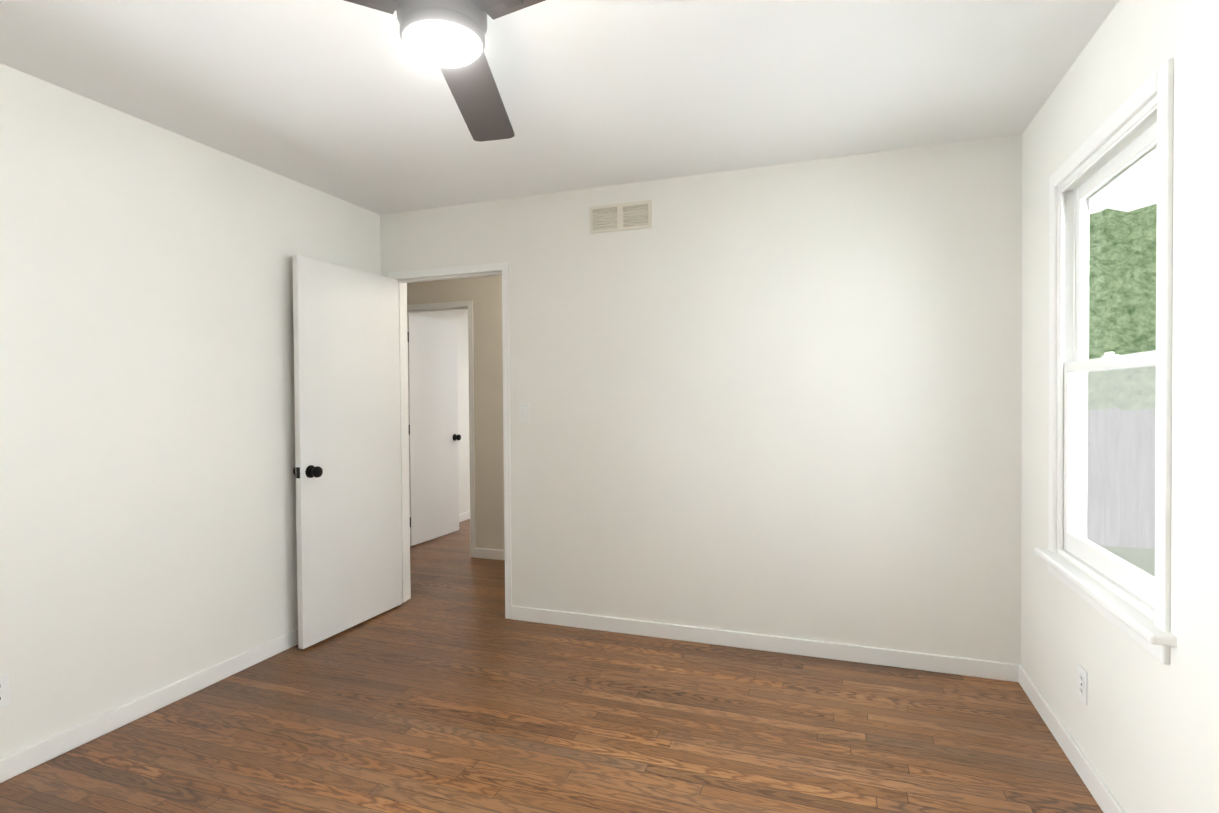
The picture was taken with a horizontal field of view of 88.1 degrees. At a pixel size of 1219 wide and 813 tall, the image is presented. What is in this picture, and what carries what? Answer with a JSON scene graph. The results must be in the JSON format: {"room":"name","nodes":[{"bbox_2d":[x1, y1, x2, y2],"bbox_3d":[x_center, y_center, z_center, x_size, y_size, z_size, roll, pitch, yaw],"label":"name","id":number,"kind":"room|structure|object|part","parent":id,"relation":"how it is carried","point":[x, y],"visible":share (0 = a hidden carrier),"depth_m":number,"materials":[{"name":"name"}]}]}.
{"room":"empty bedroom","nodes":[
{"label":"empty bedroom","id":0,"kind":"room"},
{"bbox_2d":[0,63,380,757],"bbox_3d":[-2.130,0.053,2.147,0.120,2.440,3.880,0,1,19],"label":"wall","id":1,"kind":"structure","parent":0,"point":[148,537],"depth_m":2.56,"materials":[{"name":"paint"}]},
{"bbox_2d":[0,672,9,708],"bbox_3d":[-2.068,0.968,2.126,0.008,0.114,0.070,0,1,19],"label":"electrical outlet","id":2,"kind":"object","parent":1,"relation":"attached to","point":[4,692],"visible":1,"depth_m":2.15,"materials":[{"name":"plastic"}]},
{"bbox_2d":[0,629,297,782],"bbox_3d":[-2.058,1.233,2.143,0.014,0.080,3.880,0,1,19],"label":"baseboard","id":3,"kind":"structure","parent":1,"relation":"attached to","point":[16,763],"depth_m":2.53,"materials":[{"name":"paint"}]},
{"bbox_2d":[407,309,469,513],"bbox_3d":[-1.512,-0.022,6.897,0.120,2.440,2.910,0,1,19],"label":"wall","id":4,"kind":"structure","parent":0,"point":[460,317],"depth_m":6.62,"materials":[{"name":"paint"}]},
{"bbox_2d":[459,511,469,521],"bbox_3d":[-1.440,1.157,6.893,0.014,0.080,2.910,0,1,19],"label":"baseboard","id":5,"kind":"structure","parent":4,"relation":"attached to","point":[464,516],"depth_m":6.63,"materials":[{"name":"paint"}]},
{"bbox_2d":[407,275,504,549],"bbox_3d":[-0.093,-0.002,4.790,4.960,2.440,0.120,0,1,19],"label":"wall","id":6,"kind":"structure","parent":0,"point":[484,294],"depth_m":5.04,"materials":[{"name":"paint"}]},
{"bbox_2d":[407,313,460,545],"bbox_3d":[-1.610,0.198,5.766,0.167,2.010,0.714,0,1,21],"label":"hall door","id":7,"kind":"structure","parent":6,"relation":"in","point":[434,436],"depth_m":5.72,"materials":[{"name":"paint"}]},
{"bbox_3d":[-1.744,0.201,5.441,0.042,1.690,0.011,0,1,22],"label":"hall door hinges","id":8,"kind":"part","parent":7,"relation":"part of","materials":[{"name":"metal"}]},
{"bbox_3d":[-1.454,0.295,6.024,0.066,0.066,0.066,0,1,21],"label":"knob","id":9,"kind":"part","parent":7,"relation":"part of","materials":[{"name":"black metal"}]},
{"bbox_2d":[407,301,474,557],"bbox_3d":[-1.445,0.185,5.270,0.794,2.072,0.136,0,1,19],"label":"door frame","id":10,"kind":"structure","parent":6,"relation":"attached to","point":[462,305],"depth_m":5.09,"materials":[{"name":"paint"}]},
{"bbox_2d":[475,548,504,559],"bbox_3d":[0.573,1.178,4.504,3.518,0.080,0.014,0,1,19],"label":"baseboard","id":11,"kind":"structure","parent":6,"relation":"attached to","point":[495,554],"depth_m":5.04,"materials":[{"name":"paint"}]},
{"bbox_2d":[0,519,1102,812],"bbox_3d":[-0.400,1.261,3.785,5.046,0.050,8.320,0,1,19],"label":"floor","id":12,"kind":"structure","parent":0,"point":[448,687],"depth_m":2.41,"materials":[{"name":"brown wood"}]},
{"bbox_2d":[0,0,1118,214],"bbox_3d":[-0.419,-1.234,3.748,5.046,0.060,8.320,0,1,19],"label":"ceiling","id":13,"kind":"structure","parent":0,"point":[353,103],"depth_m":2.29,"materials":[{"name":"paint"}]},
{"bbox_2d":[344,0,544,141],"bbox_3d":[-0.290,-1.016,1.569,1.275,0.312,1.334,0,1,19],"label":"fan","id":14,"kind":"object","parent":13,"relation":"hanging from","point":[447,37],"visible":1,"depth_m":1.53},
{"bbox_3d":[-0.777,-0.961,1.339,0.511,0.023,0.573,0,1,19],"label":"blade","id":15,"kind":"part","parent":14,"relation":"part of","materials":[{"name":"wood"}]},
{"bbox_3d":[-0.417,-0.973,1.980,0.345,0.023,0.646,0,1,19],"label":"blade","id":16,"kind":"part","parent":14,"relation":"part of","materials":[{"name":"grey wood"}]},
{"bbox_3d":[-0.041,-0.967,1.343,0.655,0.023,0.246,0,1,19],"label":"blade","id":17,"kind":"part","parent":14,"relation":"part of","materials":[{"name":"wood"}]},
{"bbox_2d":[380,134,1021,663],"bbox_3d":[-0.483,0.018,3.687,4.960,2.440,0.120,0,1,19],"label":"wall","id":18,"kind":"structure","parent":0,"point":[782,400],"depth_m":3.16,"materials":[{"name":"paint"}]},
{"bbox_2d":[387,262,511,618],"bbox_3d":[-0.953,0.203,3.856,0.844,2.072,0.136,0,1,19],"label":"door frame","id":19,"kind":"structure","parent":18,"relation":"attached to","point":[404,278],"depth_m":3.82,"materials":[{"name":"paint"}]},
{"bbox_2d":[292,255,401,648],"bbox_3d":[-1.450,0.230,3.561,0.167,2.010,0.755,0,1,21],"label":"door","id":20,"kind":"structure","parent":19,"relation":"attached to","point":[347,436],"depth_m":3.48,"materials":[{"name":"paint"}]},
{"bbox_2d":[296,467,299,477],"bbox_3d":[-1.588,0.338,3.211,0.025,0.056,0.002,0,1,22],"label":"door latch","id":21,"kind":"object","parent":20,"relation":"attached to","point":[297,472],"depth_m":3.21,"materials":[{"name":"black metal"}]},
{"bbox_3d":[-1.518,0.337,3.251,0.066,0.066,0.066,0,1,21],"label":"knob","id":22,"kind":"part","parent":20,"relation":"part of","materials":[{"name":"black metal"}]},
{"bbox_2d":[519,403,529,422],"bbox_3d":[-0.491,0.039,3.619,0.070,0.114,0.014,0,1,19],"label":"light switch","id":23,"kind":"object","parent":18,"relation":"attached to","point":[524,412],"visible":1,"depth_m":3.62,"materials":[{"name":"plastic"}]},
{"bbox_2d":[590,200,651,233],"bbox_3d":[0.058,-1.025,3.410,0.350,0.145,0.007,0,1,19],"label":"air vent","id":24,"kind":"object","parent":18,"relation":"in","point":[621,217],"visible":1,"depth_m":3.40,"materials":[{"name":"metal"}]},
{"bbox_2d":[511,606,1020,681],"bbox_3d":[0.636,1.196,3.241,2.558,0.080,0.014,0,1,19],"label":"baseboard","id":25,"kind":"structure","parent":18,"relation":"attached to","point":[1004,671],"depth_m":3.15,"materials":[{"name":"paint"}]},
{"bbox_2d":[1021,0,1218,812],"bbox_3d":[1.949,0.010,2.997,0.086,2.440,8.200,0,1,19],"label":"wall","id":26,"kind":"structure","parent":0,"point":[1142,727],"depth_m":1.65,"materials":[{"name":"paint"}]},
{"bbox_2d":[1018,665,1124,812],"bbox_3d":[1.191,1.226,0.995,0.014,0.080,3.880,0,1,19],"label":"baseboard","id":27,"kind":"structure","parent":26,"relation":"attached to","point":[1101,793],"depth_m":2.20,"materials":[{"name":"paint"}]},
{"bbox_2d":[1078,664,1086,705],"bbox_3d":[1.592,0.936,2.121,0.008,0.114,0.070,0,1,19],"label":"electrical outlet","id":28,"kind":"object","parent":26,"relation":"attached to","point":[1082,683],"visible":1,"depth_m":2.11,"materials":[{"name":"plastic"}]},
{"bbox_2d":[1034,547,1176,646],"bbox_3d":[1.532,0.571,2.003,0.064,0.026,0.960,0,1,19],"label":"window sill","id":29,"kind":"structure","parent":26,"relation":"attached to","point":[1141,624],"depth_m":1.82,"materials":[{"name":"paint"}]},
{"bbox_2d":[1047,58,1173,664],"bbox_3d":[1.593,-0.114,1.970,0.132,1.507,0.900,0,1,19],"label":"window","id":30,"kind":"structure","parent":26,"relation":"in","point":[1158,108],"depth_m":1.98,"materials":[{"name":"paint"}]},
{"bbox_3d":[1.544,0.612,2.000,0.016,0.056,0.900,0,1,19],"label":"window apron","id":31,"kind":"part","parent":30,"relation":"part of","materials":[{"name":"white wood"}]},
{"bbox_3d":[1.574,0.189,1.982,0.030,0.688,0.742,0,1,19],"label":"window sash","id":32,"kind":"part","parent":30,"relation":"part of","materials":[{"name":"white wood"}]},
{"bbox_2d":[1102,352,1117,357],"bbox_3d":[1.571,-0.163,1.976,0.026,0.016,0.060,0,1,19],"label":"lock","id":33,"kind":"object","parent":30,"relation":"attached to","point":[1107,354],"visible":0.83,"depth_m":1.97,"materials":[{"name":"paint"}]},
{"bbox_3d":[1.573,0.173,1.982,0.004,0.592,0.670,0,1,19],"label":"glass","id":34,"kind":"part","parent":30,"relation":"part of","materials":[{"name":"clear glass"}]},
{"bbox_3d":[1.603,-0.455,1.960,0.030,0.671,0.742,0,1,19],"label":"window sash","id":35,"kind":"part","parent":30,"relation":"part of","materials":[{"name":"white wood"}]},
{"bbox_3d":[1.603,-0.448,1.960,0.004,0.593,0.670,0,1,19],"label":"glass","id":36,"kind":"part","parent":30,"relation":"part of","materials":[{"name":"clear glass"}]},
{"label":"outside","id":37,"kind":"structure","parent":0,"visible":0},
{"bbox_2d":[1100,498,1154,576],"bbox_3d":[18.770,1.438,10.762,26.454,0.100,46.000,0,1,19],"label":"ground","id":38,"kind":"structure","parent":37,"point":[1140,562],"depth_m":6.55,"materials":[{"name":"green plant"}]},
{"bbox_2d":[1087,408,1154,548],"bbox_3d":[7.085,0.778,6.425,6.603,1.524,0.060,0,1,19],"label":"fence","id":39,"kind":"object","parent":38,"relation":"on","point":[1117,459],"depth_m":6.92,"materials":[{"name":"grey wood"}]},
{"bbox_2d":[1088,204,1156,497],"bbox_3d":[8.932,-0.929,11.391,9.428,5.084,5.809,0,1,19],"label":"tree","id":40,"kind":"object","parent":38,"relation":"on","point":[1137,330],"depth_m":9.39,"materials":[{"name":"green plant"}]}
]}

